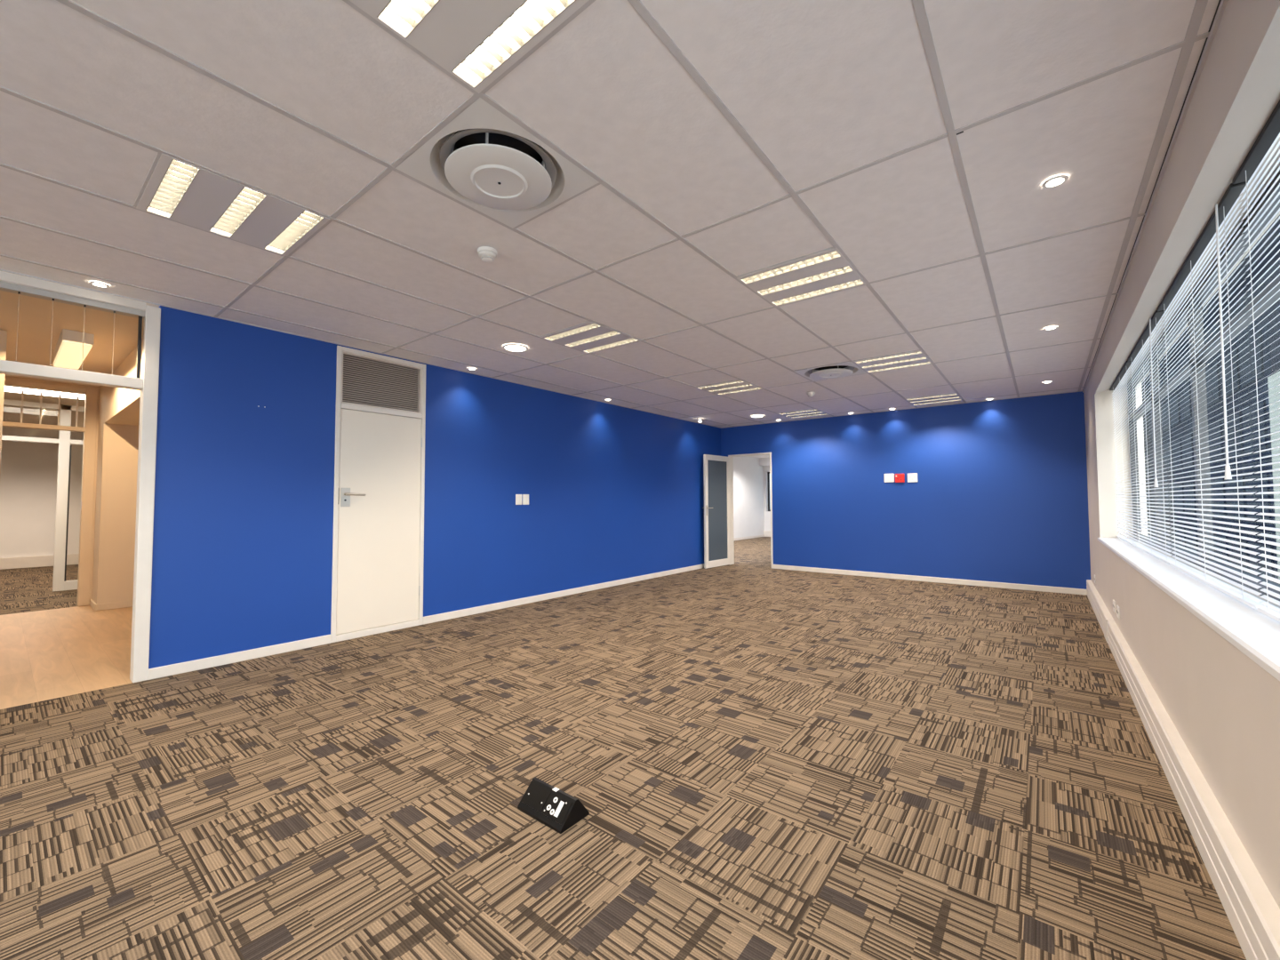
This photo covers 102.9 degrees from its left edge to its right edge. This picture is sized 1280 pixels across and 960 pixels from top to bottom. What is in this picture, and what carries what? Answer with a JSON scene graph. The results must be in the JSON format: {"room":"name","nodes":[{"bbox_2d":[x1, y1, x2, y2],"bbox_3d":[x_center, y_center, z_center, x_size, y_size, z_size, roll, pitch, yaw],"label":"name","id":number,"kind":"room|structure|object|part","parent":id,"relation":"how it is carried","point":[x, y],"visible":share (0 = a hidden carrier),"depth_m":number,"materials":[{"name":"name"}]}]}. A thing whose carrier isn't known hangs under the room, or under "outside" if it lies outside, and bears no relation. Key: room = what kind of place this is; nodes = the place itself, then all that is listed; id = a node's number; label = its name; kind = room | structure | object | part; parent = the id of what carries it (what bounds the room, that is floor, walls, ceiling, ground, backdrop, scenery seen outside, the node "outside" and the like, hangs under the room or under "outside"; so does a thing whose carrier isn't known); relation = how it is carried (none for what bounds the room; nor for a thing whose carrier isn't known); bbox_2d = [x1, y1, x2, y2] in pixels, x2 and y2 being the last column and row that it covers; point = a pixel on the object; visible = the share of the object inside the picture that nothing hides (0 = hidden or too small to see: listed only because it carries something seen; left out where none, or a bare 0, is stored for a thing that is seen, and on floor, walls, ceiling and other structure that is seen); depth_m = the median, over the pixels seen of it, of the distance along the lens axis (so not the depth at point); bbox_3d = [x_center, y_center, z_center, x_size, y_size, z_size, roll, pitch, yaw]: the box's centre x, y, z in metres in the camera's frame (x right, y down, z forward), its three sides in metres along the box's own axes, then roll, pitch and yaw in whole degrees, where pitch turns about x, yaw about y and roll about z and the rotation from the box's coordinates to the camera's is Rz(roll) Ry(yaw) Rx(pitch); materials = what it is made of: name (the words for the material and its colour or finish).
{"room":"empty office room","nodes":[
{"label":"empty office room","id":0,"kind":"room"},
{"bbox_2d":[0,329,7,471],"bbox_3d":[-5.729,0.062,3.148,0.150,2.533,2.214,-2,-3,38],"label":"wall pier","id":1,"kind":"object","parent":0,"point":[3,333],"visible":1,"depth_m":3.99,"materials":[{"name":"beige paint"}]},
{"bbox_2d":[0,564,78,615],"bbox_3d":[-9.128,1.496,7.059,5.850,0.001,6.600,-2,-3,38],"label":"floor","id":2,"kind":"structure","parent":0,"point":[21,589],"depth_m":6.77,"materials":[{"name":"carpet"}]},
{"bbox_2d":[1,399,84,591],"bbox_3d":[-8.231,0.212,6.306,0.060,2.500,2.460,-2,-3,38],"label":"door","id":3,"kind":"structure","parent":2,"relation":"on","point":[60,583],"depth_m":6.85,"materials":[{"name":"white wood"}]},
{"bbox_2d":[0,426,83,558],"bbox_3d":[-11.463,0.311,8.957,0.100,2.533,6.600,-2,-3,38],"label":"wall","id":4,"kind":"structure","parent":0,"point":[28,472],"depth_m":9.34,"materials":[{"name":"white paint"}]},
{"bbox_2d":[0,553,79,569],"bbox_3d":[-11.397,1.475,8.860,0.060,0.200,6.600,-2,-3,38],"label":"trim","id":5,"kind":"structure","parent":4,"relation":"attached to","point":[39,561],"depth_m":9.26,"materials":[{"name":"wood"}]},
{"bbox_2d":[4,376,99,599],"bbox_3d":[-6.879,0.153,5.325,0.100,2.533,6.600,-2,-3,38],"label":"wall","id":6,"kind":"structure","parent":0,"point":[6,377],"depth_m":5.90,"materials":[{"name":"beige paint"}]},
{"bbox_2d":[2,378,97,606],"bbox_3d":[-6.879,0.169,5.325,0.120,2.500,1.602,-2,-3,38],"label":"door frame","id":7,"kind":"structure","parent":6,"relation":"in","point":[91,404],"depth_m":5.86,"materials":[{"name":"beige paint"}]},
{"bbox_2d":[0,605,132,709],"bbox_3d":[-5.297,1.364,4.025,3.928,0.001,6.600,-2,-3,38],"label":"floor","id":8,"kind":"structure","parent":0,"point":[53,653],"depth_m":4.03,"materials":[{"name":"laminate"}]},
{"bbox_2d":[0,270,159,431],"bbox_3d":[-7.675,-1.110,6.004,9.778,0.050,6.800,-2,-3,38],"label":"ceiling","id":9,"kind":"structure","parent":0,"point":[36,315],"depth_m":4.16,"materials":[{"name":"beige paint"}]},
{"bbox_2d":[4,385,85,399],"bbox_3d":[-7.322,-1.075,5.755,0.660,0.034,1.850,-2,-3,38],"label":"recessed light","id":10,"kind":"object","parent":9,"relation":"in","point":[15,389],"visible":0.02,"depth_m":6.09,"materials":[{"name":"white plastic"}]},
{"bbox_2d":[51,328,94,369],"bbox_3d":[-4.886,-1.106,4.385,1.140,0.105,0.170,-2,-3,38],"label":"strip light","id":11,"kind":"object","parent":9,"relation":"attached to","point":[68,353],"visible":1,"depth_m":4.16,"materials":[{"name":"white plastic"}]},
{"bbox_2d":[53,340,92,369],"bbox_3d":[-4.886,-1.064,4.383,1.124,0.021,0.156,-2,-3,38],"label":"diffuser","id":12,"kind":"object","parent":11,"relation":"attached to","point":[68,354],"depth_m":4.29,"materials":[{"name":"white"}]},
{"bbox_2d":[91,385,139,604],"bbox_3d":[-5.365,0.205,6.751,0.500,2.533,2.483,-2,-3,38],"label":"wall","id":13,"kind":"structure","parent":0,"point":[115,522],"depth_m":5.73,"materials":[{"name":"beige paint"}]},
{"bbox_2d":[89,599,132,610],"bbox_3d":[-5.360,1.435,6.691,0.515,0.070,2.498,-2,-3,38],"label":"baseboard","id":14,"kind":"structure","parent":13,"relation":"attached to","point":[124,604],"depth_m":5.67,"materials":[{"name":"beige paint"}]},
{"bbox_2d":[104,340,142,425],"bbox_3d":[-3.869,-0.876,5.604,3.328,0.473,2.483,-2,-3,38],"label":"wall","id":15,"kind":"structure","parent":0,"point":[122,405],"depth_m":4.97,"materials":[{"name":"beige paint"}]},
{"bbox_2d":[148,305,720,668],"bbox_3d":[-0.892,0.184,6.554,0.100,2.533,7.846,-2,-3,38],"label":"wall","id":16,"kind":"structure","parent":0,"point":[243,532],"depth_m":4.30,"materials":[{"name":"blue paint"}]},
{"bbox_2d":[0,271,160,682],"bbox_3d":[-3.994,0.040,2.634,0.112,2.527,2.164,-2,-3,38],"label":"door frame","id":17,"kind":"structure","parent":16,"relation":"in","point":[148,385],"depth_m":3.39,"materials":[{"name":"wood"}]},
{"bbox_2d":[330,345,426,642],"bbox_3d":[-2.360,0.119,4.650,0.167,2.520,0.802,-2,-3,38],"label":"door","id":18,"kind":"structure","parent":16,"relation":"in","point":[377,583],"depth_m":4.61,"materials":[{"name":"wood"}]},
{"bbox_3d":[-2.536,0.149,4.391,0.003,0.164,0.076,-2,-3,38],"label":"handle plate","id":19,"kind":"part","parent":18,"relation":"part of","materials":[{"name":"silver metal"}]},
{"bbox_3d":[-2.470,0.123,4.426,0.062,0.026,0.162,-2,-3,38],"label":"handle","id":20,"kind":"part","parent":18,"relation":"part of","materials":[{"name":"silver metal"}]},
{"bbox_2d":[342,353,417,411],"bbox_3d":[-2.415,-0.876,4.730,0.005,0.455,0.730,-2,-3,38],"label":"vent","id":21,"kind":"object","parent":18,"relation":"attached to","point":[343,354],"depth_m":4.73,"materials":[{"name":"grey metal"}]},
{"bbox_2d":[147,563,703,679],"bbox_3d":[-0.874,1.410,6.430,0.015,0.072,7.746,-2,-3,38],"label":"baseboard","id":22,"kind":"structure","parent":16,"relation":"attached to","point":[158,672],"depth_m":4.21,"materials":[{"name":"wood"}]},
{"bbox_2d":[515,494,521,504],"bbox_3d":[-1.385,0.223,5.839,0.012,0.122,0.090,-2,-3,38],"label":"light switch","id":23,"kind":"object","parent":16,"relation":"attached to","point":[518,497],"visible":1,"depth_m":5.83,"materials":[{"name":"white plastic"}]},
{"bbox_2d":[522,494,528,504],"bbox_3d":[-1.322,0.226,5.919,0.012,0.122,0.090,-2,-3,38],"label":"light switch","id":24,"kind":"object","parent":16,"relation":"attached to","point":[525,497],"visible":1,"depth_m":5.91,"materials":[{"name":"white plastic"}]},
{"bbox_2d":[0,0,1219,427],"bbox_3d":[-0.266,-1.225,3.183,5.140,0.002,12.231,-2,-3,38],"label":"ceiling","id":25,"kind":"structure","parent":0,"point":[825,89],"depth_m":2.13,"materials":[{"name":"tile"}]},
{"bbox_2d":[89,281,109,287],"bbox_3d":[-3.349,-1.209,3.161,0.086,0.006,0.086,-2,-3,38],"label":"recessed light","id":26,"kind":"object","parent":25,"relation":"in","point":[95,284],"visible":1,"depth_m":3.16,"materials":[{"name":"white metal"}]},
{"bbox_2d":[136,152,330,255],"bbox_3d":[-1.895,-1.285,2.389,0.592,0.082,0.592,-2,-3,38],"label":"fluorescent light","id":27,"kind":"object","parent":25,"relation":"attached to","point":[178,190],"visible":0.91,"depth_m":2.35,"materials":[{"name":"white"}]},
{"bbox_2d":[349,0,588,93],"bbox_3d":[-0.485,-1.334,1.272,0.592,0.082,0.592,-2,-3,38],"label":"fluorescent light","id":28,"kind":"object","parent":25,"relation":"attached to","point":[476,41],"visible":1,"depth_m":1.46,"materials":[{"name":"white"}]},
{"bbox_2d":[477,246,496,262],"bbox_3d":[-0.823,-1.207,2.748,0.104,0.057,0.104,-2,-3,38],"label":"smoke detector","id":29,"kind":"object","parent":25,"relation":"attached to","point":[486,253],"visible":1,"depth_m":2.72,"materials":[{"name":"white plastic"}]},
{"bbox_2d":[395,97,599,228],"bbox_3d":[-0.582,-1.313,2.115,0.583,0.178,0.583,-2,-3,38],"label":"ceiling vent","id":30,"kind":"object","parent":25,"relation":"in","point":[482,159],"visible":0.98,"depth_m":2.08,"materials":[{"name":"white metal"}]},
{"bbox_2d":[502,344,527,351],"bbox_3d":[-1.095,-1.161,4.489,0.220,0.010,0.220,-2,-3,38],"label":"recessed light","id":31,"kind":"object","parent":25,"relation":"in","point":[513,348],"visible":1,"depth_m":4.48,"materials":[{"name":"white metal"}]},
{"bbox_2d":[504,345,525,351],"bbox_3d":[-1.095,-1.160,4.489,0.178,0.003,0.178,-2,-3,38],"label":"diffuser","id":32,"kind":"object","parent":31,"relation":"attached to","point":[507,348],"depth_m":4.49,"materials":[{"name":"white plastic"}]},
{"bbox_2d":[540,321,640,353],"bbox_3d":[-0.410,-1.215,4.261,0.592,0.082,0.592,-2,-3,38],"label":"fluorescent light","id":33,"kind":"object","parent":25,"relation":"attached to","point":[591,337],"visible":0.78,"depth_m":4.24,"materials":[{"name":"white"}]},
{"bbox_2d":[0,0,1227,428],"bbox_3d":[-0.269,-1.217,3.178,5.142,0.026,12.241,-2,-3,38],"label":"ceiling grid","id":34,"kind":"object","parent":25,"relation":"attached to","point":[1200,5],"depth_m":2.25,"materials":[{"name":"grey metal"}]},
{"bbox_2d":[695,379,762,395],"bbox_3d":[1.075,-1.144,6.132,0.592,0.082,0.592,-2,-3,38],"label":"fluorescent light","id":35,"kind":"object","parent":25,"relation":"attached to","point":[738,386],"visible":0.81,"depth_m":6.12,"materials":[{"name":"white metal"}]},
{"bbox_2d":[750,415,764,417],"bbox_3d":[1.883,-1.022,8.185,0.220,0.010,0.220,-2,-3,38],"label":"recessed light","id":36,"kind":"object","parent":25,"relation":"in","point":[752,416],"visible":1,"depth_m":8.19,"materials":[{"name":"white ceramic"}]},
{"bbox_2d":[736,248,866,306],"bbox_3d":[1.000,-1.264,3.143,0.592,0.082,0.592,-2,-3,38],"label":"fluorescent light","id":37,"kind":"object","parent":25,"relation":"attached to","point":[826,272],"visible":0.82,"depth_m":3.11,"materials":[{"name":"white"}]},
{"bbox_2d":[777,408,826,418],"bbox_3d":[2.560,-1.074,8.004,0.592,0.082,0.592,-2,-3,38],"label":"fluorescent light","id":38,"kind":"object","parent":25,"relation":"attached to","point":[808,412],"visible":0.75,"depth_m":7.98,"materials":[{"name":"white metal"}]},
{"bbox_2d":[806,391,815,397],"bbox_3d":[2.138,-1.071,6.390,0.104,0.057,0.104,-2,-3,38],"label":"smoke detector","id":39,"kind":"object","parent":25,"relation":"attached to","point":[810,394],"visible":1,"depth_m":6.36,"materials":[{"name":"white plastic"}]},
{"bbox_2d":[793,361,867,381],"bbox_3d":[2.015,-1.190,5.388,0.583,0.178,0.583,-2,-3,38],"label":"ceiling vent","id":40,"kind":"object","parent":25,"relation":"in","point":[836,371],"visible":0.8,"depth_m":5.38,"materials":[{"name":"white metal"}]},
{"bbox_2d":[852,350,931,373],"bbox_3d":[2.486,-1.193,5.015,0.592,0.082,0.592,-2,-3,38],"label":"fluorescent light","id":41,"kind":"object","parent":25,"relation":"attached to","point":[913,358],"visible":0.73,"depth_m":5.00,"materials":[{"name":"white metal"}]},
{"bbox_2d":[905,392,961,405],"bbox_3d":[3.970,-1.123,6.886,0.592,0.082,0.592,-2,-3,38],"label":"fluorescent light","id":42,"kind":"object","parent":25,"relation":"attached to","point":[948,397],"visible":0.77,"depth_m":6.87,"materials":[{"name":"white metal"}]},
{"bbox_2d":[1043,326,1057,330],"bbox_3d":[3.235,-1.194,4.018,0.086,0.006,0.086,-2,-3,38],"label":"recessed light","id":43,"kind":"object","parent":25,"relation":"in","point":[1050,327],"visible":1,"depth_m":4.01,"materials":[{"name":"white"}]},
{"bbox_2d":[1041,175,1068,188],"bbox_3d":[1.761,-1.264,2.164,0.086,0.006,0.086,-2,-3,38],"label":"recessed light","id":44,"kind":"object","parent":25,"relation":"in","point":[1057,180],"visible":1,"depth_m":2.16,"materials":[{"name":"white"}]},
{"bbox_2d":[0,564,1246,959],"bbox_3d":[-0.011,1.316,3.233,5.342,0.001,11.926,-2,-3,38],"label":"floor","id":45,"kind":"structure","parent":0,"point":[764,763],"depth_m":2.03,"materials":[{"name":"carpet"}]},
{"bbox_2d":[517,776,589,833],"bbox_3d":[-0.332,1.223,1.949,0.242,0.085,0.145,-2,-3,38],"label":"box","id":46,"kind":"object","parent":45,"relation":"on","point":[551,806],"visible":1,"depth_m":1.90,"materials":[{"name":"black plastic"}]},
{"bbox_3d":[-0.398,1.217,1.959,0.108,0.054,0.055,-2,-3,38],"label":"blank plate","id":47,"kind":"part","parent":46,"relation":"part of","materials":[{"name":"black"}]},
{"bbox_3d":[-0.309,1.214,1.888,0.112,0.054,0.055,-2,-3,38],"label":"socket plate","id":48,"kind":"part","parent":46,"relation":"part of","materials":[{"name":"black plastic"}]},
{"bbox_2d":[553,800,564,817],"bbox_3d":[-0.298,1.211,1.878,0.018,0.038,0.039,-2,-3,38],"label":"rocker switch","id":49,"kind":"object","parent":46,"relation":"attached to","point":[559,807],"depth_m":1.88,"materials":[{"name":"white plastic"}]},
{"bbox_2d":[733,456,764,538],"bbox_3d":[1.822,0.468,13.879,0.100,2.533,6.974,-2,-3,38],"label":"wall","id":50,"kind":"structure","parent":0,"point":[748,505],"depth_m":15.70,"materials":[{"name":"paint"}]},
{"bbox_2d":[733,534,764,540],"bbox_3d":[1.855,1.696,13.774,0.015,0.070,6.924,-2,-3,38],"label":"baseboard","id":51,"kind":"structure","parent":50,"relation":"attached to","point":[763,535],"depth_m":15.63,"materials":[{"name":"wood"}]},
{"bbox_2d":[734,536,771,567],"bbox_3d":[4.129,1.656,12.067,9.800,0.001,7.074,-2,-3,38],"label":"floor","id":52,"kind":"structure","parent":0,"point":[755,551],"depth_m":11.56,"materials":[{"name":"carpet"}]},
{"bbox_2d":[748,455,769,457],"bbox_3d":[4.152,-0.898,12.209,9.800,0.050,7.174,-2,-3,38],"label":"ceiling","id":53,"kind":"structure","parent":0,"point":[757,456],"depth_m":15.79,"materials":[{"name":"tile"}]},
{"bbox_2d":[763,465,770,530],"bbox_3d":[6.323,0.495,14.887,9.800,2.533,0.200,-2,-3,38],"label":"wall","id":54,"kind":"structure","parent":0,"point":[767,514],"depth_m":16.54,"materials":[{"name":"paint"}]},
{"bbox_2d":[759,457,769,466],"bbox_3d":[6.967,-0.679,14.101,7.750,0.253,0.300,-2,-3,38],"label":"trim","id":55,"kind":"structure","parent":54,"relation":"attached to","point":[763,461],"depth_m":16.29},
{"bbox_2d":[763,530,770,536],"bbox_3d":[7.052,1.634,14.107,7.750,0.190,0.050,-2,-3,38],"label":"trim","id":56,"kind":"structure","parent":54,"relation":"attached to","point":[767,533],"depth_m":16.41,"materials":[{"name":"wood"}]},
{"bbox_2d":[767,472,770,511],"bbox_3d":[5.741,0.311,15.337,4.060,1.300,0.130,-2,-3,38],"label":"window","id":57,"kind":"structure","parent":54,"relation":"in","point":[768,473],"depth_m":16.59,"materials":[{"name":"black glass"}]},
{"bbox_2d":[720,391,1090,590],"bbox_3d":[3.535,0.228,7.998,5.242,2.533,0.120,-2,-3,38],"label":"wall","id":58,"kind":"structure","parent":0,"point":[999,493],"depth_m":7.32,"materials":[{"name":"blue paint"}]},
{"bbox_2d":[702,452,773,568],"bbox_3d":[1.724,0.528,8.936,0.969,2.020,0.901,-2,-3,38],"label":"door","id":59,"kind":"structure","parent":58,"relation":"in","point":[718,470],"depth_m":9.12,"materials":[{"name":"wood"}]},
{"bbox_3d":[1.385,0.537,9.125,0.008,1.782,0.625,-2,-3,43],"label":"pane","id":60,"kind":"part","parent":59,"relation":"part of","materials":[{"name":"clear glass"}]},
{"bbox_3d":[2.009,0.537,9.198,0.850,2.020,0.136,-2,-3,38],"label":"frame","id":61,"kind":"part","parent":59,"relation":"part of","materials":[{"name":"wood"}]},
{"bbox_2d":[884,473,894,482],"bbox_3d":[3.775,-0.030,7.732,0.135,0.130,0.014,-2,-3,38],"label":"wall plate","id":62,"kind":"object","parent":58,"relation":"attached to","point":[888,477],"visible":1,"depth_m":7.72,"materials":[{"name":"white plastic"}]},
{"bbox_2d":[895,473,904,482],"bbox_3d":[3.887,-0.027,7.634,0.128,0.132,0.028,-2,-3,38],"label":"wall socket","id":63,"kind":"object","parent":58,"relation":"attached to","point":[899,477],"visible":1,"depth_m":7.62,"materials":[{"name":"red plastic"}]},
{"bbox_2d":[907,472,917,482],"bbox_3d":[4.024,-0.032,7.535,0.132,0.130,0.013,-2,-3,38],"label":"wall plate","id":64,"kind":"object","parent":58,"relation":"attached to","point":[911,477],"visible":1,"depth_m":7.53,"materials":[{"name":"white plastic"}]},
{"bbox_2d":[772,564,1087,595],"bbox_3d":[3.518,1.455,7.879,5.097,0.072,0.015,-2,-3,38],"label":"baseboard","id":65,"kind":"structure","parent":58,"relation":"attached to","point":[1035,588],"depth_m":7.25,"materials":[{"name":"wood"}]},
{"bbox_2d":[1083,0,1279,908],"bbox_3d":[2.048,-0.021,1.636,0.340,2.533,11.906,-2,-3,38],"label":"wall","id":66,"kind":"structure","parent":0,"point":[1223,705],"depth_m":1.80,"materials":[{"name":"white paint"}]},
{"bbox_2d":[956,0,1221,390],"bbox_3d":[1.626,-1.277,1.954,0.631,0.001,11.806,-2,-3,38],"label":"trim","id":67,"kind":"structure","parent":66,"relation":"attached to","point":[1220,0],"depth_m":1.90,"materials":[{"name":"grey paint"}]},
{"bbox_2d":[1112,599,1116,613],"bbox_3d":[3.813,1.014,4.101,0.010,0.090,0.120,-2,-3,38],"label":"wall socket","id":68,"kind":"object","parent":66,"relation":"attached to","point":[1114,601],"visible":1,"depth_m":4.07,"materials":[{"name":"white plastic"}]},
{"bbox_2d":[1116,604,1119,619],"bbox_3d":[3.646,1.006,3.889,0.010,0.090,0.120,-2,-3,38],"label":"wall socket","id":69,"kind":"object","parent":66,"relation":"attached to","point":[1117,606],"visible":1,"depth_m":3.86,"materials":[{"name":"white plastic"}]},
{"bbox_2d":[1086,579,1279,959],"bbox_3d":[1.868,1.151,1.671,0.050,0.195,11.806,-2,-3,38],"label":"trim","id":70,"kind":"structure","parent":66,"relation":"attached to","point":[1252,913],"depth_m":1.65,"materials":[{"name":"plastic"}]},
{"bbox_2d":[1097,537,1279,680],"bbox_3d":[2.844,0.500,2.731,0.240,0.034,5.800,-2,-3,38],"label":"window sill","id":71,"kind":"structure","parent":66,"relation":"attached to","point":[1255,634],"depth_m":1.79,"materials":[{"name":"paint"}]},
{"bbox_2d":[1127,169,1279,601],"bbox_3d":[2.971,-0.272,2.659,0.050,1.510,5.800,-2,-3,38],"label":"window","id":72,"kind":"structure","parent":66,"relation":"in","point":[1276,297],"depth_m":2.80,"materials":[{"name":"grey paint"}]},
{"bbox_2d":[1109,360,1138,546],"bbox_3d":[4.242,-0.199,4.477,0.040,1.469,1.338,-2,-3,38],"label":"blind","id":73,"kind":"object","parent":72,"relation":"attached to","point":[1126,366],"visible":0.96,"depth_m":4.39,"materials":[{"name":"white plastic"}]},
{"bbox_3d":[4.525,-0.173,4.845,0.002,1.433,0.002,-2,-3,38],"label":"ladder cord","id":74,"kind":"part","parent":73,"relation":"part of","materials":[{"name":"white fabric"}]},
{"bbox_3d":[4.214,-0.188,4.454,0.002,1.433,0.002,-2,-3,38],"label":"ladder cord","id":75,"kind":"part","parent":73,"relation":"part of","materials":[{"name":"white fabric"}]},
{"bbox_3d":[4.244,0.528,4.448,0.026,0.014,1.334,-2,-3,38],"label":"rail","id":76,"kind":"part","parent":73,"relation":"part of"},
{"bbox_3d":[3.916,-0.202,4.078,0.002,1.433,0.002,-2,-3,38],"label":"ladder cord","id":77,"kind":"part","parent":73,"relation":"part of","materials":[{"name":"white fabric"}]},
{"bbox_2d":[1126,310,1174,564],"bbox_3d":[3.389,-0.238,3.421,0.063,1.469,1.343,-2,-3,38],"label":"blind","id":78,"kind":"object","parent":72,"relation":"attached to","point":[1156,319],"visible":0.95,"depth_m":3.26,"materials":[{"name":"white plastic"}]},
{"bbox_3d":[3.717,-0.211,3.827,0.002,1.433,0.002,-2,-3,38],"label":"ladder cord","id":79,"kind":"part","parent":78,"relation":"part of","materials":[{"name":"white fabric"}]},
{"bbox_3d":[3.375,-0.227,3.397,0.002,1.433,0.002,-2,-3,38],"label":"ladder cord","id":80,"kind":"part","parent":78,"relation":"part of","materials":[{"name":"white fabric"}]},
{"bbox_3d":[3.400,0.488,3.385,0.026,0.014,1.339,-2,-3,38],"label":"rail","id":81,"kind":"part","parent":78,"relation":"part of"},
{"bbox_3d":[3.046,-0.243,2.982,0.002,1.433,0.002,-2,-3,38],"label":"ladder cord","id":82,"kind":"part","parent":78,"relation":"part of","materials":[{"name":"white fabric"}]},
{"bbox_2d":[1156,180,1266,609],"bbox_3d":[2.501,-0.280,2.301,0.063,1.469,1.483,-2,-3,38],"label":"blind","id":83,"kind":"object","parent":72,"relation":"attached to","point":[1229,199],"visible":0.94,"depth_m":2.06,"materials":[{"name":"white plastic"}]},
{"bbox_3d":[2.878,-0.251,2.770,0.002,1.433,0.002,-2,-3,38],"label":"ladder cord","id":84,"kind":"part","parent":83,"relation":"part of","materials":[{"name":"white fabric"}]},
{"bbox_3d":[2.474,-0.270,2.261,0.002,1.433,0.002,-2,-3,38],"label":"ladder cord","id":85,"kind":"part","parent":83,"relation":"part of","materials":[{"name":"white fabric"}]},
{"bbox_3d":[2.512,0.446,2.265,0.026,0.014,1.479,-2,-3,38],"label":"rail","id":86,"kind":"part","parent":83,"relation":"part of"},
{"bbox_3d":[2.139,-0.286,1.839,0.002,1.433,0.002,-2,-3,38],"label":"ladder cord","id":87,"kind":"part","parent":83,"relation":"part of","materials":[{"name":"white fabric"}]},
{"bbox_2d":[1232,99,1279,622],"bbox_3d":[1.562,-0.326,1.100,0.040,1.469,1.533,-2,-3,38],"label":"blind","id":88,"kind":"object","parent":72,"relation":"attached to","point":[1269,134],"visible":1,"depth_m":1.59,"materials":[{"name":"white plastic"}]},
{"bbox_3d":[1.977,-0.293,1.635,0.002,1.433,0.002,-2,-3,38],"label":"ladder cord","id":89,"kind":"part","parent":88,"relation":"part of","materials":[{"name":"white fabric"}]},
{"bbox_3d":[1.564,0.401,1.071,0.026,0.014,1.529,-2,-3,38],"label":"rail","id":90,"kind":"part","parent":88,"relation":"part of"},
{"label":"outside","id":91,"kind":"structure","parent":0,"visible":0},
{"label":"ground","id":92,"kind":"structure","parent":91,"visible":0},
{"bbox_2d":[1267,370,1279,584],"bbox_3d":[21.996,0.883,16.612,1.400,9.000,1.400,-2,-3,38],"label":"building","id":93,"kind":"structure","parent":92,"relation":"on","point":[1276,382],"depth_m":17.35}
]}

